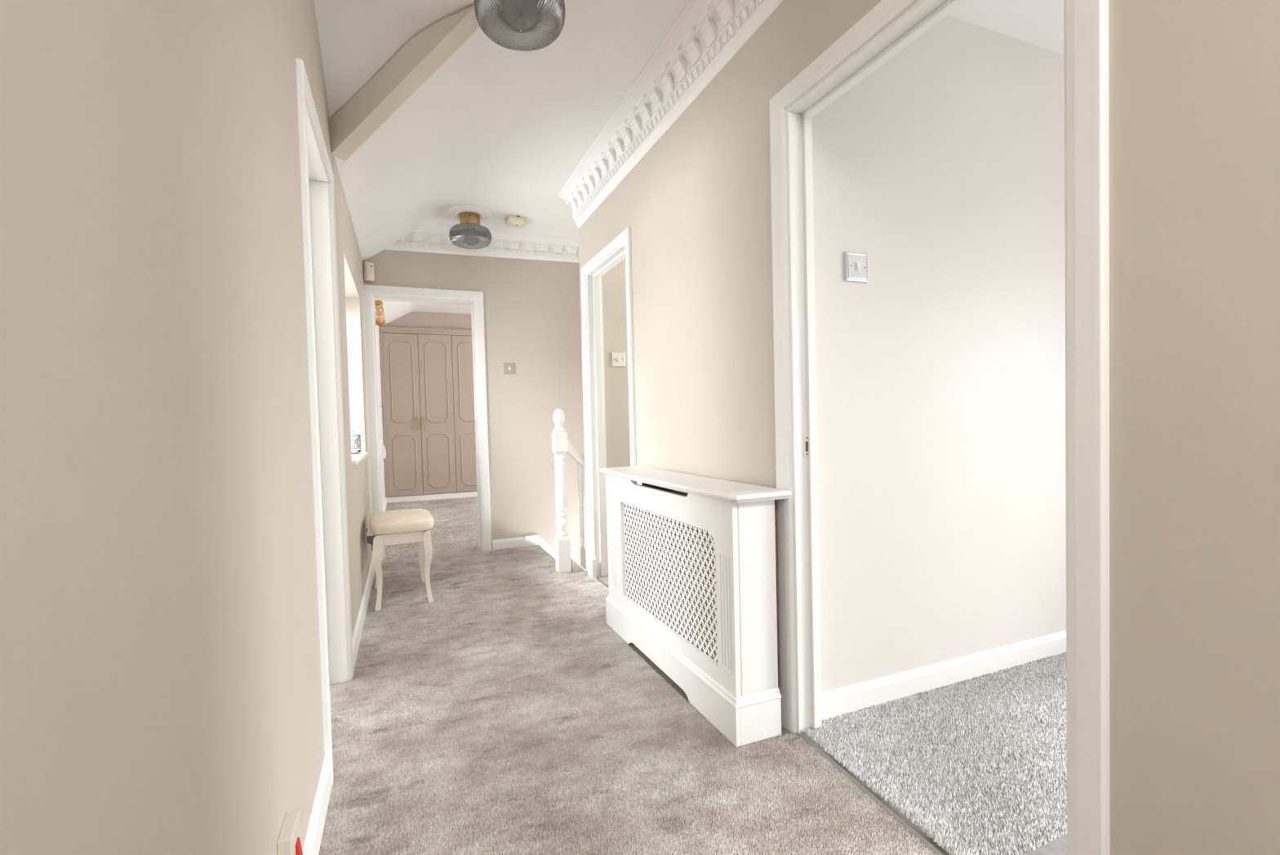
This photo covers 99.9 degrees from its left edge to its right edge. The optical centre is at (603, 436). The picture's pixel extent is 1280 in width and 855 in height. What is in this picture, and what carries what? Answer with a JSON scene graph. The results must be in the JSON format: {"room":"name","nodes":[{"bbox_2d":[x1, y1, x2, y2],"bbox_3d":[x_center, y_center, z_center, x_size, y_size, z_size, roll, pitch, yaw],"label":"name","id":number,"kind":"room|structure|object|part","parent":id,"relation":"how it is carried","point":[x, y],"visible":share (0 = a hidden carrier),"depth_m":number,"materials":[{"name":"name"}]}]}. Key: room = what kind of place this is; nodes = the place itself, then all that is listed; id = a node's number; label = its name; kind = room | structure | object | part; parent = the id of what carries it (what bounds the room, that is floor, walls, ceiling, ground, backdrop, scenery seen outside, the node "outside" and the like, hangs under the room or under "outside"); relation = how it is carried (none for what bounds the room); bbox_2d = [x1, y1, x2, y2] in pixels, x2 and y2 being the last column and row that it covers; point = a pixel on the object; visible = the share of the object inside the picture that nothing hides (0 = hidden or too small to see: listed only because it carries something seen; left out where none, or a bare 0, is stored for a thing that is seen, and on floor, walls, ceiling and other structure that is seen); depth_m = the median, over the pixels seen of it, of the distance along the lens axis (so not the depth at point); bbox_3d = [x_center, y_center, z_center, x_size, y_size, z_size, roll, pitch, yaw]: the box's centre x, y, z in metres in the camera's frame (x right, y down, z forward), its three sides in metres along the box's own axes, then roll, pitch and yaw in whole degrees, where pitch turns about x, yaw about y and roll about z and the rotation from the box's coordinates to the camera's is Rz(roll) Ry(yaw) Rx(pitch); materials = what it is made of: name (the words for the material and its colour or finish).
{"room":"home hallway","nodes":[
{"label":"home hallway","id":0,"kind":"room"},
{"bbox_2d":[0,0,333,854],"bbox_3d":[-0.386,-0.315,0.180,0.100,2.700,4.620,-2,2,-21],"label":"wall","id":1,"kind":"structure","parent":0,"point":[161,677],"depth_m":0.55,"materials":[{"name":"beige paint"}]},
{"bbox_2d":[276,808,302,854],"bbox_3d":[-0.592,0.779,1.021,0.033,0.086,0.086,-2,2,-21],"label":"fused spur","id":2,"kind":"object","parent":1,"relation":"attached to","point":[289,841],"visible":1,"depth_m":1.01,"materials":[{"name":"beige plastic"}]},
{"bbox_2d":[302,752,332,854],"bbox_3d":[-0.136,0.988,-0.189,0.016,0.102,3.712,-2,2,-21],"label":"baseboard","id":3,"kind":"structure","parent":1,"relation":"attached to","point":[313,835],"depth_m":1.35,"materials":[{"name":"white paint"}]},
{"bbox_2d":[295,57,353,784],"bbox_3d":[-1.002,-0.024,1.846,0.130,2.062,0.738,-2,2,-21],"label":"door frame","id":4,"kind":"structure","parent":1,"relation":"in","point":[317,176],"depth_m":2.13,"materials":[{"name":"white paint"}]},
{"bbox_2d":[329,4,473,118],"bbox_3d":[-0.819,-1.460,2.117,0.770,0.209,0.005,-1,2,25],"label":"trim","id":5,"kind":"structure","parent":1,"relation":"attached to","point":[469,6],"depth_m":2.10,"materials":[{"name":"white paint"}]},
{"bbox_2d":[329,3,479,161],"bbox_3d":[-0.789,-1.439,2.146,0.812,0.457,0.075,-1,2,25],"label":"beam","id":6,"kind":"structure","parent":1,"relation":"attached to","point":[424,53],"depth_m":2.14,"materials":[{"name":"paint"}]},
{"bbox_2d":[332,155,373,635],"bbox_3d":[-1.640,-0.363,3.233,0.316,2.700,1.980,-2,2,-21],"label":"wall","id":7,"kind":"structure","parent":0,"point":[349,260],"depth_m":3.07,"materials":[{"name":"beige paint"}]},
{"bbox_2d":[351,452,368,465],"bbox_3d":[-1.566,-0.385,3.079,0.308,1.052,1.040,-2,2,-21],"label":"window sill","id":8,"kind":"structure","parent":7,"relation":"attached to","point":[356,458],"depth_m":3.02,"materials":[{"name":"white plastic"}]},
{"bbox_2d":[351,433,361,453],"bbox_3d":[-1.571,0.047,3.384,0.078,0.124,0.078,-2,2,-21],"label":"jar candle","id":9,"kind":"object","parent":8,"relation":"on","point":[356,448],"visible":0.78,"depth_m":3.36,"materials":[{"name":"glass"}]},
{"bbox_3d":[-1.573,-0.009,3.383,0.078,0.012,0.078,-2,2,-21],"label":"lid","id":10,"kind":"part","parent":9,"relation":"part of","materials":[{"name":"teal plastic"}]},
{"bbox_2d":[351,558,374,670],"bbox_3d":[-1.400,0.932,3.171,0.016,0.102,1.988,-2,2,-20],"label":"baseboard","id":11,"kind":"structure","parent":7,"relation":"attached to","point":[356,637],"depth_m":2.77,"materials":[{"name":"white paint"}]},
{"bbox_2d":[364,525,367,542],"bbox_3d":[-1.471,0.605,3.324,0.012,0.088,0.088,-2,2,-21],"label":"wall socket","id":12,"kind":"object","parent":7,"relation":"attached to","point":[365,528],"visible":0.96,"depth_m":3.29,"materials":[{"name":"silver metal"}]},
{"bbox_2d":[366,535,373,550],"bbox_3d":[-1.447,0.666,3.351,0.055,0.090,0.042,-2,2,-21],"label":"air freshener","id":13,"kind":"object","parent":12,"relation":"attached to","point":[370,538],"visible":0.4,"depth_m":3.33,"materials":[{"name":"grey plastic"}]},
{"bbox_2d":[375,315,386,506],"bbox_3d":[-2.704,-0.436,6.059,0.298,2.750,4.140,-2,2,-21],"label":"wall","id":14,"kind":"structure","parent":0,"point":[377,328],"depth_m":6.69,"materials":[{"name":"paint"}]},
{"bbox_2d":[374,300,386,326],"bbox_3d":[-2.052,-1.133,4.869,0.124,0.175,1.305,-2,2,-21],"label":"pole","id":15,"kind":"object","parent":14,"relation":"attached to","point":[377,303],"visible":0.27,"depth_m":5.10,"materials":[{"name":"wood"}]},
{"bbox_2d":[374,305,383,314],"bbox_3d":[-2.020,-1.134,4.820,0.087,0.098,0.012,-2,2,-21],"label":"curtain ring","id":16,"kind":"object","parent":15,"relation":"hanging from","point":[375,305],"visible":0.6,"depth_m":4.82,"materials":[{"name":"gold metal"}]},
{"bbox_2d":[375,313,384,322],"bbox_3d":[-2.141,-1.140,5.138,0.087,0.098,0.012,-2,2,-21],"label":"curtain ring","id":17,"kind":"object","parent":15,"relation":"hanging from","point":[376,318],"visible":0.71,"depth_m":5.14,"materials":[{"name":"gold metal"}]},
{"bbox_2d":[382,443,386,458],"bbox_3d":[-2.809,0.185,6.875,0.040,0.190,0.060,-2,2,-21],"label":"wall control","id":18,"kind":"object","parent":14,"relation":"attached to","point":[383,446],"visible":0.98,"depth_m":6.84,"materials":[{"name":"white plastic"}]},
{"bbox_2d":[382,497,386,511],"bbox_3d":[-2.387,0.893,5.795,0.016,0.090,3.260,-2,2,-21],"label":"baseboard","id":19,"kind":"structure","parent":14,"relation":"attached to","point":[385,500],"depth_m":6.73,"materials":[{"name":"white paint"}]},
{"bbox_2d":[313,0,467,117],"bbox_3d":[-0.809,-1.452,2.140,0.600,0.231,0.620,-2,2,-21],"label":"ceiling","id":20,"kind":"structure","parent":0,"point":[357,37],"depth_m":2.04,"materials":[{"name":"white paint"}]},
{"bbox_2d":[334,26,479,261],"bbox_3d":[-1.126,-1.421,3.009,0.620,0.324,2.470,-2,2,-21],"label":"ceiling","id":21,"kind":"structure","parent":0,"point":[395,184],"depth_m":2.85,"materials":[{"name":"white paint"}]},
{"bbox_2d":[375,300,471,327],"bbox_3d":[-0.582,-1.644,6.810,4.360,0.260,4.200,-2,2,-21],"label":"ceiling","id":22,"kind":"structure","parent":0,"point":[393,310],"depth_m":7.15,"materials":[{"name":"white paint"}]},
{"bbox_2d":[383,311,471,329],"bbox_3d":[-1.089,-1.749,8.055,4.222,0.380,0.030,-2,2,-21],"label":"wall","id":23,"kind":"structure","parent":0,"point":[411,319],"depth_m":7.55,"materials":[{"name":"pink paint"}]},
{"bbox_2d":[363,249,587,570],"bbox_3d":[-0.282,0.330,4.739,3.400,4.360,0.155,-2,2,-21],"label":"wall","id":24,"kind":"structure","parent":0,"point":[532,321],"depth_m":4.50,"materials":[{"name":"beige paint"}]},
{"bbox_2d":[363,261,374,281],"bbox_3d":[-1.756,-1.238,4.025,0.046,0.133,0.068,0,2,41],"label":"sensor","id":25,"kind":"object","parent":24,"relation":"attached to","point":[368,267],"visible":1,"depth_m":4.01,"materials":[{"name":"beige plastic"}]},
{"bbox_2d":[363,284,491,561],"bbox_3d":[-1.400,-0.105,4.299,0.903,2.113,0.175,-2,2,-21],"label":"door frame","id":26,"kind":"structure","parent":24,"relation":"in","point":[372,293],"depth_m":4.28,"materials":[{"name":"white paint"}]},
{"bbox_2d":[384,224,579,262],"bbox_3d":[-0.815,-1.541,4.339,2.150,0.177,0.173,-2,2,-21],"label":"trim","id":27,"kind":"structure","parent":24,"relation":"attached to","point":[432,238],"depth_m":4.34,"materials":[{"name":"white paint"}]},
{"bbox_2d":[492,536,525,549],"bbox_3d":[-0.784,0.889,4.466,0.280,0.085,0.016,-2,2,-21],"label":"baseboard","id":28,"kind":"structure","parent":24,"relation":"attached to","point":[506,543],"depth_m":4.46,"materials":[{"name":"white paint"}]},
{"bbox_2d":[503,362,515,373],"bbox_3d":[-0.779,-0.562,4.445,0.095,0.095,0.013,-2,2,-21],"label":"light switch","id":29,"kind":"object","parent":24,"relation":"attached to","point":[508,367],"visible":1,"depth_m":4.44,"materials":[{"name":"metal"}]},
{"bbox_2d":[440,0,689,238],"bbox_3d":[0.795,-1.644,1.556,3.500,0.100,6.598,-2,2,-21],"label":"ceiling","id":30,"kind":"structure","parent":0,"point":[530,118],"depth_m":2.59,"materials":[{"name":"white paint"}]},
{"bbox_2d":[448,204,490,222],"bbox_3d":[-0.966,-1.598,3.874,0.300,0.021,0.300,-2,2,-21],"label":"ceiling rose","id":31,"kind":"object","parent":30,"relation":"attached to","point":[455,211],"visible":0.7,"depth_m":3.80,"materials":[{"name":"white paint"}]},
{"bbox_2d":[448,211,491,248],"bbox_3d":[-0.964,-1.488,3.877,0.297,0.218,0.297,-2,2,-10],"label":"ceiling light","id":32,"kind":"object","parent":31,"relation":"attached to","point":[468,233],"visible":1,"depth_m":3.80,"materials":[{"name":"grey glass"}]},
{"bbox_3d":[-0.963,-1.450,3.878,0.297,0.140,0.297,-2,2,-21],"label":"lamp shade","id":33,"kind":"part","parent":32,"relation":"part of","materials":[{"name":"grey glass"}]},
{"bbox_2d":[505,214,526,228],"bbox_3d":[-0.657,-1.591,4.002,0.136,0.060,0.137,-2,2,-28],"label":"smoke detector","id":34,"kind":"object","parent":30,"relation":"attached to","point":[513,221],"visible":1,"depth_m":3.96,"materials":[{"name":"beige plastic"}]},
{"bbox_3d":[-0.280,-1.560,1.771,0.300,0.021,0.300,-2,2,-21],"label":"ceiling rose","id":35,"kind":"object","parent":30,"relation":"attached to","visible":0},
{"bbox_2d":[474,0,565,52],"bbox_3d":[-0.277,-1.452,1.774,0.297,0.218,0.297,-2,2,-31],"label":"ceiling light","id":36,"kind":"object","parent":35,"relation":"attached to","point":[518,25],"visible":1,"depth_m":1.75,"materials":[{"name":"grey glass"}]},
{"bbox_2d":[601,258,630,467],"bbox_3d":[0.849,-0.398,3.905,1.825,2.600,0.025,-2,2,-21],"label":"wall","id":37,"kind":"structure","parent":0,"point":[614,281],"depth_m":3.60,"materials":[{"name":"beige paint"}]},
{"bbox_2d":[611,351,625,366],"bbox_3d":[0.099,-0.517,3.597,0.094,0.094,0.017,-2,2,-21],"label":"light switch","id":38,"kind":"object","parent":37,"relation":"attached to","point":[618,359],"visible":1,"depth_m":3.59,"materials":[{"name":"white plastic"}]},
{"bbox_2d":[320,496,1066,854],"bbox_3d":[0.794,0.951,3.846,4.662,0.111,10.600,-2,2,-21],"label":"floor","id":39,"kind":"structure","parent":0,"point":[673,683],"depth_m":1.47,"materials":[{"name":"grey carpet"}]},
{"bbox_2d":[379,326,477,502],"bbox_3d":[-1.516,-0.348,8.169,3.400,2.397,0.638,-2,2,-21],"label":"wardrobe","id":40,"kind":"object","parent":39,"relation":"on","point":[427,374],"visible":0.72,"depth_m":7.51,"materials":[{"name":"beige paint"}]},
{"bbox_3d":[-2.769,-0.750,7.383,0.308,1.142,0.010,-2,2,-21],"label":"panel moulding","id":41,"kind":"part","parent":40,"relation":"part of","materials":[{"name":"beige paint"}]},
{"bbox_3d":[-2.766,-0.296,7.407,0.446,2.235,0.020,-2,2,-21],"label":"door","id":42,"kind":"part","parent":40,"relation":"part of","materials":[{"name":"beige paint"}]},
{"bbox_3d":[-2.740,0.354,7.413,0.308,0.766,0.010,-2,2,-21],"label":"panel moulding","id":43,"kind":"part","parent":40,"relation":"part of","materials":[{"name":"beige paint"}]},
{"bbox_3d":[-1.446,-1.504,7.870,3.400,0.075,0.064,-2,2,-21],"label":"cornice","id":44,"kind":"part","parent":40,"relation":"part of","materials":[{"name":"beige paint"}]},
{"bbox_3d":[-2.347,-0.766,7.543,0.308,1.142,0.010,-2,2,-21],"label":"panel moulding","id":45,"kind":"part","parent":40,"relation":"part of","materials":[{"name":"beige paint"}]},
{"bbox_3d":[-2.344,-0.312,7.566,0.446,2.235,0.020,-2,2,-21],"label":"door","id":46,"kind":"part","parent":40,"relation":"part of","materials":[{"name":"beige paint"}]},
{"bbox_3d":[-2.317,0.338,7.573,0.308,0.766,0.010,-2,2,-21],"label":"panel moulding","id":47,"kind":"part","parent":40,"relation":"part of","materials":[{"name":"beige paint"}]},
{"bbox_3d":[-1.922,-0.327,7.726,0.446,2.235,0.020,-2,2,-21],"label":"door","id":48,"kind":"part","parent":40,"relation":"part of","materials":[{"name":"beige paint"}]},
{"bbox_3d":[-1.925,-0.781,7.702,0.308,1.142,0.010,-2,2,-21],"label":"panel moulding","id":49,"kind":"part","parent":40,"relation":"part of","materials":[{"name":"beige paint"}]},
{"bbox_3d":[-1.895,0.323,7.732,0.308,0.766,0.010,-2,2,-21],"label":"panel moulding","id":50,"kind":"part","parent":40,"relation":"part of","materials":[{"name":"beige paint"}]},
{"bbox_2d":[383,496,479,559],"bbox_3d":[-1.793,0.914,5.954,1.220,0.011,3.399,-2,2,-21],"label":"carpet","id":51,"kind":"object","parent":39,"relation":"on","point":[465,531],"visible":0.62,"depth_m":5.48,"materials":[{"name":"grey carpet"}]},
{"bbox_2d":[353,545,612,675],"bbox_3d":[-0.776,0.955,3.437,1.426,0.009,2.062,-2,2,-21],"label":"carpet","id":52,"kind":"object","parent":39,"relation":"on","point":[465,611],"visible":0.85,"depth_m":3.02,"materials":[{"name":"grey carpet"}]},
{"bbox_2d":[369,508,434,610],"bbox_3d":[-1.233,0.725,3.294,0.358,0.500,0.501,-2,2,-23],"label":"stool","id":53,"kind":"object","parent":52,"relation":"on","point":[397,526],"visible":0.98,"depth_m":3.10,"materials":[{"name":"beige paint"}]},
{"bbox_3d":[-1.450,0.763,3.439,0.053,0.428,0.053,-2,2,-23],"label":"leg","id":54,"kind":"part","parent":53,"relation":"part of","materials":[{"name":"beige paint"}]},
{"bbox_3d":[-1.277,0.769,3.038,0.053,0.428,0.053,-2,2,-23],"label":"leg","id":55,"kind":"part","parent":53,"relation":"part of","materials":[{"name":"beige paint"}]},
{"bbox_2d":[369,508,434,534],"bbox_3d":[-1.239,0.510,3.288,0.356,0.070,0.500,-2,2,-23],"label":"seat cushion","id":56,"kind":"object","parent":53,"relation":"on","point":[408,521],"depth_m":3.11,"materials":[{"name":"beige fabric"}]},
{"bbox_3d":[-1.202,0.753,3.546,0.053,0.428,0.053,-2,2,-23],"label":"leg","id":57,"kind":"part","parent":53,"relation":"part of","materials":[{"name":"beige paint"}]},
{"bbox_3d":[-1.028,0.759,3.145,0.053,0.428,0.053,-2,2,-23],"label":"leg","id":58,"kind":"part","parent":53,"relation":"part of","materials":[{"name":"beige paint"}]},
{"bbox_2d":[551,408,571,573],"bbox_3d":[-0.296,0.373,3.721,0.094,1.130,0.094,-2,2,-25],"label":"newel post","id":59,"kind":"object","parent":39,"relation":"on","point":[559,436],"visible":1,"depth_m":3.69,"materials":[{"name":"white paint"}]},
{"bbox_2d":[566,440,585,469],"bbox_3d":[0.543,0.827,4.048,1.679,1.683,0.068,-2,2,-21],"label":"handrail","id":60,"kind":"object","parent":59,"relation":"attached to","point":[572,451],"visible":0.11,"depth_m":3.73,"materials":[{"name":"white paint"}]},
{"bbox_2d":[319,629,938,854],"bbox_3d":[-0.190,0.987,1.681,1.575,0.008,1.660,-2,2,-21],"label":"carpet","id":61,"kind":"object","parent":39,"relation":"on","point":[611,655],"visible":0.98,"depth_m":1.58,"materials":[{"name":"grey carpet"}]},
{"bbox_2d":[599,466,791,746],"bbox_3d":[0.294,0.565,2.228,0.222,0.796,1.180,-2,2,-21],"label":"radiator cover","id":62,"kind":"object","parent":39,"relation":"on","point":[737,691],"depth_m":1.88,"materials":[{"name":"white wood"}]},
{"bbox_3d":[0.108,0.569,2.753,0.141,0.770,0.016,-2,2,-21],"label":"panel","id":63,"kind":"part","parent":62,"relation":"part of","materials":[{"name":"white wood"}]},
{"bbox_3d":[0.248,0.536,2.174,0.004,0.468,0.833,-2,2,-21],"label":"grille panel","id":64,"kind":"part","parent":62,"relation":"part of","materials":[{"name":"white wood"}]},
{"bbox_3d":[0.222,0.516,2.210,0.018,0.639,1.102,-2,2,-21],"label":"panel","id":65,"kind":"part","parent":62,"relation":"part of","materials":[{"name":"white wood"}]},
{"bbox_3d":[0.344,0.569,2.236,0.096,0.545,0.820,-2,2,-21],"label":"radiator","id":66,"kind":"part","parent":62,"relation":"part of","materials":[{"name":"white wood"}]},
{"bbox_3d":[0.291,0.827,2.240,0.175,0.035,1.141,-2,2,-21],"label":"plinth moulding","id":67,"kind":"part","parent":62,"relation":"part of","materials":[{"name":"white wood"}]},
{"bbox_3d":[0.495,0.586,1.730,0.141,0.770,0.016,-2,2,-21],"label":"panel","id":68,"kind":"part","parent":62,"relation":"part of","materials":[{"name":"white wood"}]},
{"bbox_2d":[798,733,944,854],"bbox_3d":[0.742,0.971,1.390,0.022,0.007,0.726,-2,2,-16],"label":"threshold strip","id":69,"kind":"object","parent":39,"relation":"on","point":[923,839],"visible":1,"depth_m":1.42,"materials":[{"name":"grey metal"}]},
{"bbox_2d":[801,652,1066,854],"bbox_3d":[1.450,0.929,1.743,1.579,0.013,0.620,-2,2,-21],"label":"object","id":70,"kind":"structure","parent":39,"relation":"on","point":[1030,691],"depth_m":1.59,"materials":[{"name":"grey carpet"}]},
{"bbox_2d":[577,0,1279,854],"bbox_3d":[0.873,-0.354,1.122,0.100,2.660,5.490,-2,2,-21],"label":"wall","id":71,"kind":"structure","parent":0,"point":[1194,85],"depth_m":0.89,"materials":[{"name":"beige paint"}]},
{"bbox_2d":[581,226,636,578],"bbox_3d":[0.061,-0.087,3.249,0.133,2.057,0.789,-2,2,-21],"label":"door frame","id":72,"kind":"structure","parent":71,"relation":"in","point":[619,249],"depth_m":3.54,"materials":[{"name":"white paint"}]},
{"bbox_2d":[558,0,783,228],"bbox_3d":[0.596,-1.479,1.424,0.140,0.221,4.688,-2,2,-21],"label":"trim","id":73,"kind":"structure","parent":71,"relation":"attached to","point":[706,34],"depth_m":2.30,"materials":[{"name":"white paint"}]},
{"bbox_3d":[0.046,-1.457,2.963,0.008,0.038,0.032,-25,9,-19],"label":"egg moulding","id":74,"kind":"part","parent":73,"relation":"part of","materials":[{"name":"white paint"}]},
{"bbox_3d":[0.061,-1.456,2.926,0.008,0.038,0.032,-25,9,-19],"label":"egg moulding","id":75,"kind":"part","parent":73,"relation":"part of","materials":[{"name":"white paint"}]},
{"bbox_3d":[0.075,-1.455,2.888,0.008,0.038,0.032,-25,9,-19],"label":"egg moulding","id":76,"kind":"part","parent":73,"relation":"part of","materials":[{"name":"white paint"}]},
{"bbox_3d":[0.089,-1.455,2.850,0.008,0.038,0.032,-25,9,-19],"label":"egg moulding","id":77,"kind":"part","parent":73,"relation":"part of","materials":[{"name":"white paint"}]},
{"bbox_3d":[0.104,-1.454,2.812,0.008,0.038,0.032,-25,9,-19],"label":"egg moulding","id":78,"kind":"part","parent":73,"relation":"part of","materials":[{"name":"white paint"}]},
{"bbox_3d":[0.118,-1.454,2.774,0.008,0.038,0.032,-25,9,-19],"label":"egg moulding","id":79,"kind":"part","parent":73,"relation":"part of","materials":[{"name":"white paint"}]},
{"bbox_3d":[0.133,-1.453,2.736,0.008,0.038,0.032,-25,9,-19],"label":"egg moulding","id":80,"kind":"part","parent":73,"relation":"part of","materials":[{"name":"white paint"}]},
{"bbox_3d":[0.147,-1.452,2.698,0.008,0.038,0.032,-25,9,-19],"label":"egg moulding","id":81,"kind":"part","parent":73,"relation":"part of","materials":[{"name":"white paint"}]},
{"bbox_3d":[0.161,-1.452,2.661,0.008,0.038,0.032,-25,9,-19],"label":"egg moulding","id":82,"kind":"part","parent":73,"relation":"part of","materials":[{"name":"white paint"}]},
{"bbox_3d":[0.176,-1.451,2.623,0.008,0.038,0.032,-25,9,-19],"label":"egg moulding","id":83,"kind":"part","parent":73,"relation":"part of","materials":[{"name":"white paint"}]},
{"bbox_3d":[0.190,-1.450,2.585,0.008,0.038,0.032,-25,9,-19],"label":"egg moulding","id":84,"kind":"part","parent":73,"relation":"part of","materials":[{"name":"white paint"}]},
{"bbox_3d":[0.204,-1.450,2.547,0.008,0.038,0.032,-25,9,-19],"label":"egg moulding","id":85,"kind":"part","parent":73,"relation":"part of","materials":[{"name":"white paint"}]},
{"bbox_3d":[0.219,-1.449,2.509,0.008,0.038,0.032,-25,9,-19],"label":"egg moulding","id":86,"kind":"part","parent":73,"relation":"part of","materials":[{"name":"white paint"}]},
{"bbox_3d":[0.233,-1.448,2.471,0.008,0.038,0.032,-25,9,-19],"label":"egg moulding","id":87,"kind":"part","parent":73,"relation":"part of","materials":[{"name":"white paint"}]},
{"bbox_3d":[0.247,-1.448,2.433,0.008,0.038,0.032,-25,9,-19],"label":"egg moulding","id":88,"kind":"part","parent":73,"relation":"part of","materials":[{"name":"white paint"}]},
{"bbox_3d":[0.262,-1.447,2.396,0.008,0.038,0.032,-25,9,-19],"label":"egg moulding","id":89,"kind":"part","parent":73,"relation":"part of","materials":[{"name":"white paint"}]},
{"bbox_3d":[0.276,-1.446,2.358,0.008,0.038,0.032,-25,9,-19],"label":"egg moulding","id":90,"kind":"part","parent":73,"relation":"part of","materials":[{"name":"white paint"}]},
{"bbox_3d":[0.290,-1.446,2.320,0.008,0.038,0.032,-25,9,-19],"label":"egg moulding","id":91,"kind":"part","parent":73,"relation":"part of","materials":[{"name":"white paint"}]},
{"bbox_3d":[0.305,-1.445,2.282,0.008,0.038,0.032,-25,9,-19],"label":"egg moulding","id":92,"kind":"part","parent":73,"relation":"part of","materials":[{"name":"white paint"}]},
{"bbox_3d":[0.319,-1.445,2.244,0.008,0.038,0.032,-25,9,-19],"label":"egg moulding","id":93,"kind":"part","parent":73,"relation":"part of","materials":[{"name":"white paint"}]},
{"bbox_3d":[0.333,-1.444,2.206,0.008,0.038,0.032,-25,9,-19],"label":"egg moulding","id":94,"kind":"part","parent":73,"relation":"part of","materials":[{"name":"white paint"}]},
{"bbox_3d":[0.348,-1.443,2.168,0.008,0.038,0.032,-25,9,-19],"label":"egg moulding","id":95,"kind":"part","parent":73,"relation":"part of","materials":[{"name":"white paint"}]},
{"bbox_3d":[0.362,-1.443,2.130,0.008,0.038,0.032,-25,9,-19],"label":"egg moulding","id":96,"kind":"part","parent":73,"relation":"part of","materials":[{"name":"white paint"}]},
{"bbox_3d":[0.376,-1.442,2.092,0.008,0.038,0.032,-25,9,-19],"label":"egg moulding","id":97,"kind":"part","parent":73,"relation":"part of","materials":[{"name":"white paint"}]},
{"bbox_3d":[0.391,-1.441,2.055,0.008,0.038,0.032,-25,9,-19],"label":"egg moulding","id":98,"kind":"part","parent":73,"relation":"part of","materials":[{"name":"white paint"}]},
{"bbox_3d":[0.405,-1.441,2.017,0.008,0.038,0.032,-25,9,-19],"label":"egg moulding","id":99,"kind":"part","parent":73,"relation":"part of","materials":[{"name":"white paint"}]},
{"bbox_3d":[0.419,-1.440,1.979,0.008,0.038,0.032,-25,9,-19],"label":"egg moulding","id":100,"kind":"part","parent":73,"relation":"part of","materials":[{"name":"white paint"}]},
{"bbox_3d":[0.434,-1.440,1.941,0.008,0.038,0.032,-25,9,-19],"label":"egg moulding","id":101,"kind":"part","parent":73,"relation":"part of","materials":[{"name":"white paint"}]},
{"bbox_3d":[0.448,-1.439,1.903,0.008,0.038,0.032,-25,9,-19],"label":"egg moulding","id":102,"kind":"part","parent":73,"relation":"part of","materials":[{"name":"white paint"}]},
{"bbox_3d":[0.462,-1.438,1.865,0.008,0.038,0.032,-25,9,-19],"label":"egg moulding","id":103,"kind":"part","parent":73,"relation":"part of","materials":[{"name":"white paint"}]},
{"bbox_3d":[0.477,-1.438,1.827,0.008,0.038,0.032,-25,9,-19],"label":"egg moulding","id":104,"kind":"part","parent":73,"relation":"part of","materials":[{"name":"white paint"}]},
{"bbox_3d":[0.491,-1.437,1.790,0.008,0.038,0.032,-25,9,-19],"label":"egg moulding","id":105,"kind":"part","parent":73,"relation":"part of","materials":[{"name":"white paint"}]},
{"bbox_2d":[768,0,1110,854],"bbox_3d":[0.785,-0.060,1.384,0.136,2.064,0.889,-2,2,-21],"label":"door frame","id":106,"kind":"structure","parent":71,"relation":"in","point":[890,26],"depth_m":1.01,"materials":[{"name":"white paint"}]},
{"bbox_3d":[0.654,0.030,1.731,0.022,0.072,0.004,-2,2,-21],"label":"strike plate","id":107,"kind":"part","parent":106,"relation":"part of","materials":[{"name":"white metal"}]},
{"bbox_2d":[811,14,1066,692],"bbox_3d":[2.129,-0.390,2.360,3.125,2.600,0.082,-2,2,-21],"label":"wall","id":108,"kind":"structure","parent":0,"point":[940,375],"depth_m":1.98,"materials":[{"name":"paint"}]},
{"bbox_2d":[844,251,867,283],"bbox_3d":[0.862,-0.575,1.823,0.098,0.098,0.018,-2,2,-21],"label":"light switch","id":109,"kind":"object","parent":108,"relation":"attached to","point":[855,264],"visible":1,"depth_m":1.82,"materials":[{"name":"white plastic"}]},
{"bbox_2d":[821,630,1066,719],"bbox_3d":[2.168,0.860,2.344,3.128,0.100,0.016,-2,2,-21],"label":"baseboard","id":110,"kind":"structure","parent":108,"relation":"attached to","point":[842,700],"depth_m":1.98,"materials":[{"name":"white paint"}]},
{"bbox_2d":[948,0,1064,54],"bbox_3d":[2.751,-1.591,0.668,3.275,0.083,3.550,-2,2,-21],"label":"ceiling","id":111,"kind":"structure","parent":0,"point":[1040,23],"depth_m":1.99,"materials":[{"name":"white paint"}]},
{"bbox_3d":[0.568,2.445,4.534,2.100,0.100,1.200,-2,2,-21],"label":"floor","id":112,"kind":"structure","parent":0,"visible":0},
{"bbox_2d":[524,534,585,572],"bbox_3d":[0.282,1.661,4.384,1.616,1.693,0.946,-2,2,-21],"label":"staircase","id":113,"kind":"structure","parent":112,"relation":"on","point":[532,540],"depth_m":4.53,"materials":[{"name":"white wood"}]},
{"bbox_2d":[577,462,586,569],"bbox_3d":[-0.154,0.563,3.780,0.036,0.757,0.036,-2,2,-21],"label":"baluster","id":114,"kind":"object","parent":113,"relation":"on","point":[580,468],"visible":1,"depth_m":3.77,"materials":[{"name":"white paint"}]}
]}

